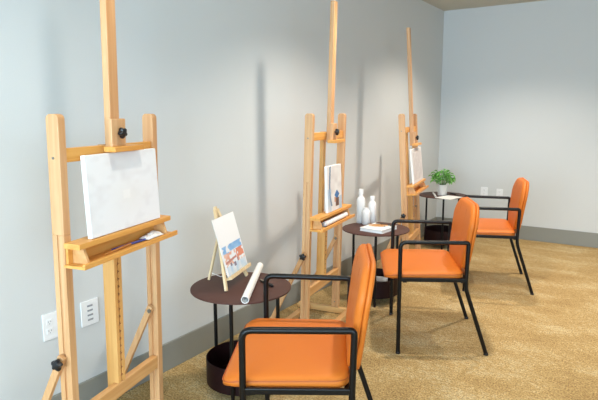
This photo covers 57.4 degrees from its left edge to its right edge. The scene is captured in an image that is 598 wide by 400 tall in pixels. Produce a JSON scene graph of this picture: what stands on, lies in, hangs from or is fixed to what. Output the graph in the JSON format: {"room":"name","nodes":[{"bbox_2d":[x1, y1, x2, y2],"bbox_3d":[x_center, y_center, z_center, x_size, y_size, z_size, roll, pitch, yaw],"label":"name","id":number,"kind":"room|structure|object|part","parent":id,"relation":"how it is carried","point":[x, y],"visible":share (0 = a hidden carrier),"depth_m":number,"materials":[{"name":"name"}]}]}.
{"room":"art studio","nodes":[
{"label":"art studio","id":0,"kind":"room"},
{"bbox_2d":[0,0,443,399],"bbox_3d":[-1.102,-0.243,2.306,0.120,2.515,10.120,6,11,33],"label":"wall","id":1,"kind":"structure","parent":0,"point":[230,87],"depth_m":3.03,"materials":[{"name":"white paint"}]},
{"bbox_2d":[42,311,57,341],"bbox_3d":[-1.059,0.541,2.376,0.009,0.118,0.115,6,11,33],"label":"wall outlet","id":2,"kind":"object","parent":1,"relation":"attached to","point":[49,321],"visible":0.47,"depth_m":2.35,"materials":[{"name":"white plastic"}]},
{"bbox_2d":[46,319,52,325],"bbox_3d":[-1.073,0.525,2.348,0.002,0.026,0.028,6,11,33],"label":"socket","id":3,"kind":"object","parent":2,"relation":"attached to","point":[49,322],"depth_m":2.35,"materials":[{"name":"white plastic"}]},
{"bbox_2d":[47,327,52,334],"bbox_3d":[-1.073,0.565,2.354,0.002,0.026,0.028,6,11,33],"label":"socket","id":4,"kind":"object","parent":2,"relation":"attached to","point":[49,329],"depth_m":2.35,"materials":[{"name":"white plastic"}]},
{"bbox_2d":[80,297,98,327],"bbox_3d":[-0.965,0.518,2.520,0.008,0.118,0.092,6,11,33],"label":"outlet","id":5,"kind":"object","parent":1,"relation":"attached to","point":[89,310],"visible":1,"depth_m":2.52,"materials":[{"name":"white plastic"}]},
{"bbox_2d":[51,217,436,399],"bbox_3d":[-1.045,0.928,2.455,0.012,0.155,9.880,6,11,33],"label":"baseboard","id":6,"kind":"structure","parent":1,"relation":"attached to","point":[185,347],"depth_m":3.19,"materials":[{"name":"grey paint"}]},
{"bbox_2d":[116,236,597,399],"bbox_3d":[0.878,1.246,1.239,4.840,0.100,10.120,6,11,33],"label":"floor","id":7,"kind":"structure","parent":0,"point":[543,345],"depth_m":3.38,"materials":[{"name":"carpet"}]},
{"bbox_2d":[42,0,177,399],"bbox_3d":[-0.802,0.005,2.061,0.420,2.100,0.607,3,9,19],"label":"wooden easel","id":8,"kind":"object","parent":7,"relation":"on","point":[84,253],"visible":0.88,"depth_m":1.94,"materials":[{"name":"brown wood"}]},
{"bbox_3d":[-0.813,0.555,1.844,0.041,0.041,0.031,3,10,19],"label":"knob","id":9,"kind":"part","parent":8,"relation":"part of","materials":[{"name":"black plastic"}]},
{"bbox_3d":[-0.794,0.380,1.861,0.049,1.330,0.032,4,10,18],"label":"post","id":10,"kind":"part","parent":8,"relation":"part of","materials":[{"name":"brown wood"}]},
{"bbox_2d":[73,249,89,263],"bbox_3d":[-0.725,0.185,1.821,0.061,0.054,0.012,4,10,18],"label":"tray","id":11,"kind":"object","parent":8,"relation":"on","point":[79,257],"depth_m":1.82,"materials":[{"name":"brown wood"}]},
{"bbox_3d":[-0.731,0.281,2.102,0.026,0.988,0.040,4,10,18],"label":"ratchet post","id":12,"kind":"part","parent":8,"relation":"part of","materials":[{"name":"brown wood"}]},
{"bbox_3d":[-0.699,-0.181,2.018,0.024,0.046,0.490,4,10,18],"label":"rail","id":13,"kind":"part","parent":8,"relation":"part of","materials":[{"name":"brown wood"}]},
{"bbox_2d":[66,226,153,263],"bbox_3d":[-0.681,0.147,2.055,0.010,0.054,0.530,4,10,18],"label":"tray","id":14,"kind":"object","parent":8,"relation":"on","point":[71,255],"depth_m":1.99,"materials":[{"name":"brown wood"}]},
{"bbox_2d":[80,148,159,238],"bbox_3d":[-0.645,-0.037,2.020,0.029,0.283,0.412,3,9,19],"label":"canvas","id":15,"kind":"object","parent":8,"relation":"on","point":[120,189],"visible":0.99,"depth_m":1.97,"materials":[{"name":"white fabric"}]},
{"bbox_2d":[64,230,177,270],"bbox_3d":[-0.644,0.176,2.054,0.084,0.019,0.568,4,10,18],"label":"tray","id":16,"kind":"object","parent":8,"relation":"on","point":[96,256],"depth_m":1.96,"materials":[{"name":"brown wood"}]},
{"bbox_3d":[-0.636,-0.240,1.962,0.028,0.039,0.039,4,10,18],"label":"knob","id":17,"kind":"part","parent":8,"relation":"part of","materials":[{"name":"black plastic"}]},
{"bbox_2d":[105,239,140,254],"bbox_3d":[-0.649,0.172,2.039,0.009,0.009,0.240,2,9,15],"label":"brush","id":18,"kind":"object","parent":8,"relation":"on","point":[126,245],"visible":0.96,"depth_m":2.00,"materials":[{"name":"orange"}]},
{"bbox_3d":[-0.656,0.176,2.013,0.009,0.009,0.188,2,9,15],"label":"handle","id":19,"kind":"part","parent":18,"relation":"part of","materials":[{"name":"orange wood"}]},
{"bbox_3d":[-0.711,0.744,2.169,0.028,0.055,0.490,4,10,18],"label":"rail","id":20,"kind":"part","parent":8,"relation":"part of","materials":[{"name":"brown wood"}]},
{"bbox_2d":[111,238,145,249],"bbox_3d":[-0.628,0.163,2.099,0.009,0.009,0.251,4,10,24],"label":"brush","id":21,"kind":"object","parent":8,"relation":"on","point":[141,240],"visible":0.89,"depth_m":2.09,"materials":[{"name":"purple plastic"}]},
{"bbox_2d":[139,230,162,239],"bbox_3d":[-0.593,0.136,2.198,0.046,0.022,0.110,3,9,19],"label":"crumpled wipe","id":22,"kind":"object","parent":8,"relation":"on","point":[152,234],"visible":1,"depth_m":2.18,"materials":[{"name":"white paper"}]},
{"bbox_3d":[-0.625,0.302,2.349,0.049,1.330,0.032,4,10,18],"label":"post","id":23,"kind":"part","parent":8,"relation":"part of","materials":[{"name":"brown wood"}]},
{"bbox_2d":[154,222,166,234],"bbox_3d":[-0.572,0.115,2.262,0.061,0.054,0.012,4,10,18],"label":"tray","id":24,"kind":"object","parent":8,"relation":"on","point":[160,227],"depth_m":2.26,"materials":[{"name":"brown wood"}]},
{"bbox_2d":[190,272,290,399],"bbox_3d":[-0.284,0.689,2.728,0.491,0.537,0.491,1,9,8],"label":"side table","id":25,"kind":"object","parent":7,"relation":"on","point":[218,358],"visible":0.59,"depth_m":2.65,"materials":[{"name":"brown metal"}]},
{"bbox_3d":[-0.433,0.676,2.845,0.019,0.527,0.018,1,9,8],"label":"leg","id":26,"kind":"part","parent":25,"relation":"part of","materials":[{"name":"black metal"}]},
{"bbox_2d":[207,206,250,290],"bbox_3d":[-0.377,0.224,2.721,0.178,0.382,0.306,2,9,16],"label":"easel","id":27,"kind":"object","parent":25,"relation":"on","point":[216,211],"visible":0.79,"depth_m":2.71,"materials":[{"name":"brown wood"}]},
{"bbox_3d":[-0.425,0.267,2.752,0.079,0.282,0.017,0,9,0],"label":"leg","id":28,"kind":"part","parent":27,"relation":"part of","materials":[{"name":"beige wood"}]},
{"bbox_3d":[-0.380,0.241,2.646,0.021,0.371,0.197,-4,10,-23],"label":"leg","id":29,"kind":"part","parent":27,"relation":"part of","materials":[{"name":"beige wood"}]},
{"bbox_2d":[212,211,247,277],"bbox_3d":[-0.343,0.217,2.733,0.080,0.277,0.254,2,9,16],"label":"canvas","id":30,"kind":"object","parent":27,"relation":"on","point":[225,226],"visible":1,"depth_m":2.72,"materials":[{"name":"white fabric"}]},
{"bbox_3d":[-0.341,0.219,2.783,0.171,0.370,0.022,-5,10,-26],"label":"leg","id":31,"kind":"part","parent":27,"relation":"part of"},
{"bbox_3d":[-0.312,0.723,2.543,0.019,0.527,0.018,1,9,8],"label":"leg","id":32,"kind":"part","parent":25,"relation":"part of","materials":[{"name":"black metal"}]},
{"bbox_2d":[241,262,262,303],"bbox_3d":[-0.227,0.402,2.708,0.036,0.036,0.555,0,9,3],"label":"paper roll","id":33,"kind":"object","parent":25,"relation":"on","point":[249,289],"visible":1,"depth_m":2.62,"materials":[{"name":"white paper"}]},
{"bbox_3d":[-0.107,0.683,2.797,0.019,0.527,0.018,1,9,8],"label":"leg","id":34,"kind":"part","parent":25,"relation":"part of","materials":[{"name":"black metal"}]},
{"bbox_2d":[222,243,375,399],"bbox_3d":[0.046,0.618,2.157,0.603,0.857,0.650,1,9,4],"label":"armchair","id":35,"kind":"object","parent":7,"relation":"on","point":[270,356],"visible":1,"depth_m":1.94,"materials":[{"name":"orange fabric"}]},
{"bbox_3d":[-0.191,0.781,1.883,0.025,0.609,0.024,1,9,4],"label":"leg","id":36,"kind":"part","parent":35,"relation":"part of","materials":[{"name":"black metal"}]},
{"bbox_3d":[-0.147,0.684,2.497,0.025,0.609,0.024,1,9,4],"label":"leg","id":37,"kind":"part","parent":35,"relation":"part of","materials":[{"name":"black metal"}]},
{"bbox_3d":[-0.030,0.582,2.157,0.448,0.056,0.580,1,9,4],"label":"seat","id":38,"kind":"part","parent":35,"relation":"part of","materials":[{"name":"orange leather"}]},
{"bbox_3d":[-0.005,0.650,1.859,0.372,0.022,0.016,0,9,1],"label":"rail","id":39,"kind":"part","parent":35,"relation":"part of","materials":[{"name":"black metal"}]},
{"bbox_3d":[-0.004,0.452,1.827,0.401,0.057,0.024,0,9,1],"label":"armrest","id":40,"kind":"part","parent":35,"relation":"part of","materials":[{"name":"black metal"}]},
{"bbox_3d":[0.038,0.358,2.423,0.401,0.057,0.024,1,9,7],"label":"armrest","id":41,"kind":"part","parent":35,"relation":"part of","materials":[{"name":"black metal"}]},
{"bbox_3d":[0.247,0.775,1.875,0.156,0.628,0.024,0,9,0],"label":"leg","id":42,"kind":"part","parent":35,"relation":"part of","materials":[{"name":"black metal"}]},
{"bbox_3d":[0.225,0.403,2.110,0.081,0.414,0.513,1,9,4],"label":"backrest","id":43,"kind":"part","parent":35,"relation":"part of","materials":[{"name":"orange leather"}]},
{"bbox_3d":[0.287,0.686,2.443,0.156,0.628,0.034,1,9,4],"label":"leg","id":44,"kind":"part","parent":35,"relation":"part of","materials":[{"name":"black metal"}]},
{"bbox_2d":[270,0,354,321],"bbox_3d":[0.064,-0.179,3.444,0.420,2.029,0.607,4,10,25],"label":"wooden easel","id":45,"kind":"object","parent":7,"relation":"on","point":[310,223],"visible":0.73,"depth_m":3.31,"materials":[{"name":"brown wood"}]},
{"bbox_3d":[-0.039,0.787,3.670,0.040,0.037,0.489,4,10,25],"label":"rail","id":46,"kind":"part","parent":45,"relation":"part of","materials":[{"name":"brown wood"}]},
{"bbox_3d":[0.023,0.335,3.223,0.041,0.041,0.031,4,10,25],"label":"knob","id":47,"kind":"part","parent":45,"relation":"part of","materials":[{"name":"black plastic"}]},
{"bbox_3d":[0.048,0.160,3.237,0.049,1.330,0.032,6,11,25],"label":"post","id":48,"kind":"part","parent":45,"relation":"part of","materials":[{"name":"brown wood"}]},
{"bbox_2d":[313,221,322,229],"bbox_3d":[0.114,0.146,3.219,0.061,0.054,0.012,6,11,25],"label":"tray","id":49,"kind":"object","parent":45,"relation":"on","point":[317,225],"depth_m":3.21,"materials":[{"name":"brown wood"}]},
{"bbox_3d":[0.139,0.063,3.470,0.026,0.988,0.040,6,11,25],"label":"ratchet post","id":50,"kind":"part","parent":45,"relation":"part of","materials":[{"name":"brown wood"}]},
{"bbox_3d":[0.155,0.525,3.536,0.028,0.055,0.490,6,11,25],"label":"rail","id":51,"kind":"part","parent":45,"relation":"part of","materials":[{"name":"brown wood"}]},
{"bbox_2d":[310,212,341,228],"bbox_3d":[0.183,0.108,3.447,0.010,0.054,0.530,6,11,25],"label":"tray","id":52,"kind":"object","parent":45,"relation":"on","point":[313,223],"depth_m":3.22,"materials":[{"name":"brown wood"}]},
{"bbox_3d":[0.173,-0.399,3.380,0.024,0.046,0.490,6,11,25],"label":"rail","id":53,"kind":"part","parent":45,"relation":"part of","materials":[{"name":"brown wood"}]},
{"bbox_2d":[309,214,354,232],"bbox_3d":[0.219,0.138,3.443,0.084,0.019,0.568,6,11,25],"label":"tray","id":54,"kind":"object","parent":45,"relation":"on","point":[319,228],"depth_m":3.28,"materials":[{"name":"brown wood"}]},
{"bbox_2d":[324,164,341,212],"bbox_3d":[0.215,-0.076,3.411,0.029,0.284,0.238,4,10,25],"label":"canvas","id":55,"kind":"object","parent":45,"relation":"on","point":[333,188],"visible":1,"depth_m":3.38,"materials":[{"name":"white fabric"}]},
{"bbox_2d":[322,212,347,226],"bbox_3d":[0.230,0.119,3.445,0.033,0.033,0.370,4,10,25],"label":"paper roll","id":56,"kind":"object","parent":45,"relation":"on","point":[344,214],"visible":0.98,"depth_m":3.40,"materials":[{"name":"white paper"}]},
{"bbox_3d":[0.270,0.086,3.703,0.049,1.330,0.032,6,11,25],"label":"post","id":57,"kind":"part","parent":45,"relation":"part of","materials":[{"name":"brown wood"}]},
{"bbox_3d":[0.234,0.807,3.543,0.038,0.037,0.489,4,10,25],"label":"rail","id":58,"kind":"part","parent":45,"relation":"part of","materials":[{"name":"brown wood"}]},
{"bbox_2d":[342,222,409,306],"bbox_3d":[0.567,0.474,4.073,0.491,0.537,0.491,1,9,7],"label":"side table","id":59,"kind":"object","parent":7,"relation":"on","point":[381,290],"visible":0.56,"depth_m":3.93,"materials":[{"name":"brown wood"}]},
{"bbox_3d":[0.416,0.462,4.188,0.019,0.527,0.018,1,9,7],"label":"leg","id":60,"kind":"part","parent":59,"relation":"part of","materials":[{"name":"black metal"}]},
{"bbox_2d":[356,189,364,222],"bbox_3d":[0.479,0.046,4.224,0.067,0.262,0.067,6,11,33],"label":"bottle","id":61,"kind":"object","parent":59,"relation":"on","point":[360,200],"visible":0.91,"depth_m":4.20,"materials":[{"name":"white ceramic"}]},
{"bbox_2d":[362,208,369,224],"bbox_3d":[0.512,0.123,4.166,0.061,0.128,0.061,6,11,33],"label":"bottle","id":62,"kind":"object","parent":59,"relation":"on","point":[366,213],"visible":0.98,"depth_m":4.14,"materials":[{"name":"white ceramic"}]},
{"bbox_2d":[368,196,375,222],"bbox_3d":[0.567,0.073,4.229,0.062,0.208,0.062,6,11,33],"label":"bottle","id":63,"kind":"object","parent":59,"relation":"on","point":[372,204],"visible":0.91,"depth_m":4.21,"materials":[{"name":"white ceramic"}]},
{"bbox_3d":[0.542,0.509,3.888,0.019,0.527,0.018,1,9,7],"label":"leg","id":64,"kind":"part","parent":59,"relation":"part of","materials":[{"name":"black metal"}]},
{"bbox_2d":[360,223,396,233],"bbox_3d":[0.579,0.205,3.976,0.184,0.025,0.216,7,11,38],"label":"pad","id":65,"kind":"object","parent":59,"relation":"on","point":[373,229],"visible":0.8,"depth_m":3.91,"materials":[{"name":"white paper"}]},
{"bbox_2d":[376,276,387,281],"bbox_3d":[0.602,0.635,4.054,0.100,0.105,0.120,2,9,16],"label":"paper packet","id":66,"kind":"object","parent":59,"relation":"in","point":[378,278],"visible":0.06,"depth_m":4.03,"materials":[{"name":"white paper"}]},
{"bbox_3d":[0.742,0.468,4.146,0.019,0.527,0.018,1,9,7],"label":"leg","id":67,"kind":"part","parent":59,"relation":"part of","materials":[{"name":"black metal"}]},
{"bbox_2d":[378,27,428,267],"bbox_3d":[0.935,-0.409,4.717,0.420,2.082,0.607,4,10,23],"label":"wooden easel","id":68,"kind":"object","parent":7,"relation":"on","point":[409,211],"visible":0.66,"depth_m":4.61,"materials":[{"name":"brown wood"}]},
{"bbox_3d":[0.873,-0.044,4.537,0.049,1.330,0.032,0,8,23],"label":"post","id":69,"kind":"part","parent":68,"relation":"part of","materials":[{"name":"brown wood"}]},
{"bbox_3d":[0.950,-0.140,4.776,0.026,0.988,0.040,0,8,23],"label":"ratchet post","id":70,"kind":"part","parent":68,"relation":"part of","materials":[{"name":"brown wood"}]},
{"bbox_3d":[0.946,-0.606,4.704,0.024,0.046,0.490,0,8,23],"label":"rail","id":71,"kind":"part","parent":68,"relation":"part of","materials":[{"name":"brown wood"}]},
{"bbox_2d":[408,188,415,193],"bbox_3d":[0.937,-0.078,4.520,0.061,0.054,0.012,0,8,23],"label":"tray","id":72,"kind":"object","parent":68,"relation":"on","point":[410,190],"depth_m":4.52,"materials":[{"name":"brown wood"}]},
{"bbox_3d":[1.003,0.321,4.827,0.028,0.055,0.490,0,8,23],"label":"rail","id":73,"kind":"part","parent":68,"relation":"part of","materials":[{"name":"brown wood"}]},
{"bbox_2d":[409,147,422,183],"bbox_3d":[1.016,-0.304,4.720,0.051,0.292,0.410,4,10,23],"label":"canvas","id":74,"kind":"object","parent":68,"relation":"on","point":[415,153],"visible":1,"depth_m":4.66,"materials":[{"name":"white fabric"}]},
{"bbox_3d":[1.075,-0.120,5.013,0.049,1.330,0.032,0,8,23],"label":"post","id":75,"kind":"part","parent":68,"relation":"part of","materials":[{"name":"brown wood"}]},
{"bbox_2d":[407,185,428,195],"bbox_3d":[1.035,-0.086,4.747,0.084,0.019,0.568,0,8,23],"label":"tray","id":76,"kind":"object","parent":68,"relation":"on","point":[418,189],"depth_m":4.66,"materials":[{"name":"brown wood"}]},
{"bbox_2d":[380,197,487,355],"bbox_3d":[0.818,0.421,3.391,0.603,0.857,0.650,1,9,6],"label":"armchair","id":77,"kind":"object","parent":7,"relation":"on","point":[407,265],"visible":1,"depth_m":3.18,"materials":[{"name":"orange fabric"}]},
{"bbox_3d":[0.636,0.486,3.737,0.025,0.609,0.024,1,9,6],"label":"leg","id":78,"kind":"part","parent":77,"relation":"part of","materials":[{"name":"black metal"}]},
{"bbox_3d":[0.573,0.583,3.125,0.025,0.609,0.024,1,9,6],"label":"leg","id":79,"kind":"part","parent":77,"relation":"part of","materials":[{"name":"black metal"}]},
{"bbox_3d":[0.743,0.385,3.393,0.448,0.056,0.580,1,9,6],"label":"seat","id":80,"kind":"part","parent":77,"relation":"part of","materials":[{"name":"orange leather"}]},
{"bbox_3d":[0.821,0.161,3.657,0.401,0.057,0.024,1,9,9],"label":"armrest","id":81,"kind":"part","parent":77,"relation":"part of","materials":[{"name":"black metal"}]},
{"bbox_3d":[0.758,0.453,3.095,0.372,0.022,0.034,1,9,6],"label":"rail","id":82,"kind":"part","parent":77,"relation":"part of","materials":[{"name":"black metal"}]},
{"bbox_3d":[0.759,0.255,3.063,0.401,0.057,0.024,0,9,3],"label":"armrest","id":83,"kind":"part","parent":77,"relation":"part of","materials":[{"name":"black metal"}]},
{"bbox_3d":[1.068,0.490,3.669,0.156,0.628,0.024,2,9,10],"label":"leg","id":84,"kind":"part","parent":77,"relation":"part of","materials":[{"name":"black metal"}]},
{"bbox_3d":[0.997,0.206,3.339,0.081,0.414,0.513,1,9,6],"label":"backrest","id":85,"kind":"part","parent":77,"relation":"part of","materials":[{"name":"orange leather"}]},
{"bbox_3d":[1.009,0.580,3.103,0.156,0.628,0.024,0,9,1],"label":"leg","id":86,"kind":"part","parent":77,"relation":"part of","materials":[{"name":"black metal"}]},
{"bbox_2d":[419,192,465,249],"bbox_3d":[1.497,0.213,5.714,0.491,0.537,0.491,2,9,13],"label":"side table","id":87,"kind":"object","parent":7,"relation":"on","point":[431,232],"visible":0.63,"depth_m":5.64,"materials":[{"name":"brown metal"}]},
{"bbox_3d":[1.358,0.198,5.843,0.019,0.527,0.018,2,9,13],"label":"leg","id":88,"kind":"part","parent":87,"relation":"part of","materials":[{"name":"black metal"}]},
{"bbox_2d":[429,169,455,195],"bbox_3d":[1.482,-0.184,5.634,0.286,0.271,0.278,6,11,33],"label":"potted plant","id":89,"kind":"object","parent":87,"relation":"on","point":[442,188],"visible":1,"depth_m":5.60,"materials":[{"name":"green plant"}]},
{"bbox_3d":[1.478,-0.105,5.641,0.100,0.113,0.100,6,11,33],"label":"pot","id":90,"kind":"part","parent":89,"relation":"part of","materials":[{"name":"white ceramic"}]},
{"bbox_3d":[1.454,0.247,5.532,0.019,0.527,0.018,2,9,13],"label":"leg","id":91,"kind":"part","parent":87,"relation":"part of","materials":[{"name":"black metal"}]},
{"bbox_2d":[435,195,461,199],"bbox_3d":[1.502,-0.025,5.482,0.230,0.006,0.170,-8,12,-42],"label":"notepad","id":92,"kind":"object","parent":87,"relation":"on","point":[447,197],"visible":0.86,"depth_m":5.46,"materials":[{"name":"white paper"}]},
{"bbox_2d":[462,177,533,294],"bbox_3d":[1.576,0.249,4.465,0.603,0.857,0.650,2,9,14],"label":"armchair","id":93,"kind":"object","parent":7,"relation":"on","point":[487,227],"visible":0.77,"depth_m":4.22,"materials":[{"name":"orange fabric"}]},
{"bbox_3d":[1.622,-0.010,4.728,0.401,0.057,0.024,3,9,17],"label":"armrest","id":94,"kind":"part","parent":93,"relation":"part of","materials":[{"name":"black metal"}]},
{"bbox_3d":[1.474,0.280,4.180,0.372,0.022,0.016,2,9,11],"label":"rail","id":95,"kind":"part","parent":93,"relation":"part of","materials":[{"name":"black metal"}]},
{"bbox_3d":[1.502,0.211,4.478,0.448,0.056,0.580,2,9,14],"label":"seat","id":96,"kind":"part","parent":93,"relation":"part of","materials":[{"name":"orange leather"}]},
{"bbox_3d":[1.475,0.082,4.148,0.401,0.057,0.024,2,9,11],"label":"armrest","id":97,"kind":"part","parent":93,"relation":"part of","materials":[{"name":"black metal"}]},
{"bbox_3d":[1.861,0.324,4.705,0.156,0.628,0.024,3,9,18],"label":"leg","id":98,"kind":"part","parent":93,"relation":"part of","materials":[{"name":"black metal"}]},
{"bbox_3d":[1.750,0.039,4.388,0.081,0.414,0.513,2,9,14],"label":"backrest","id":99,"kind":"part","parent":93,"relation":"part of","materials":[{"name":"orange leather"}]},
{"bbox_3d":[1.721,0.412,4.154,0.156,0.628,0.024,1,9,9],"label":"leg","id":100,"kind":"part","parent":93,"relation":"part of","materials":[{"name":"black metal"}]},
{"bbox_2d":[422,0,544,10],"bbox_3d":[0.873,-1.337,0.830,4.840,0.100,10.120,6,11,33],"label":"ceiling","id":101,"kind":"structure","parent":0,"point":[445,5],"depth_m":5.75,"materials":[{"name":"beige paint"}]},
{"bbox_2d":[436,0,597,232],"bbox_3d":[3.652,-0.701,5.141,4.720,2.515,0.120,6,11,33],"label":"wall","id":102,"kind":"structure","parent":0,"point":[519,85],"depth_m":5.84,"materials":[{"name":"white paint"}]},
{"bbox_2d":[480,187,487,195],"bbox_3d":[2.096,-0.093,6.186,0.078,0.105,0.009,6,11,33],"label":"wall outlet","id":103,"kind":"object","parent":102,"relation":"attached to","point":[484,190],"visible":0.91,"depth_m":6.18,"materials":[{"name":"white plastic"}]},
{"bbox_2d":[496,189,502,195],"bbox_3d":[2.237,-0.072,6.096,0.070,0.100,0.009,6,11,33],"label":"wall outlet","id":104,"kind":"object","parent":102,"relation":"attached to","point":[499,192],"visible":0.73,"depth_m":6.09,"materials":[{"name":"white plastic"}]},
{"bbox_2d":[437,217,597,247],"bbox_3d":[3.574,0.469,5.300,4.588,0.155,0.012,6,11,33],"label":"baseboard","id":105,"kind":"structure","parent":102,"relation":"attached to","point":[559,236],"depth_m":5.82,"materials":[{"name":"grey paint"}]}
]}

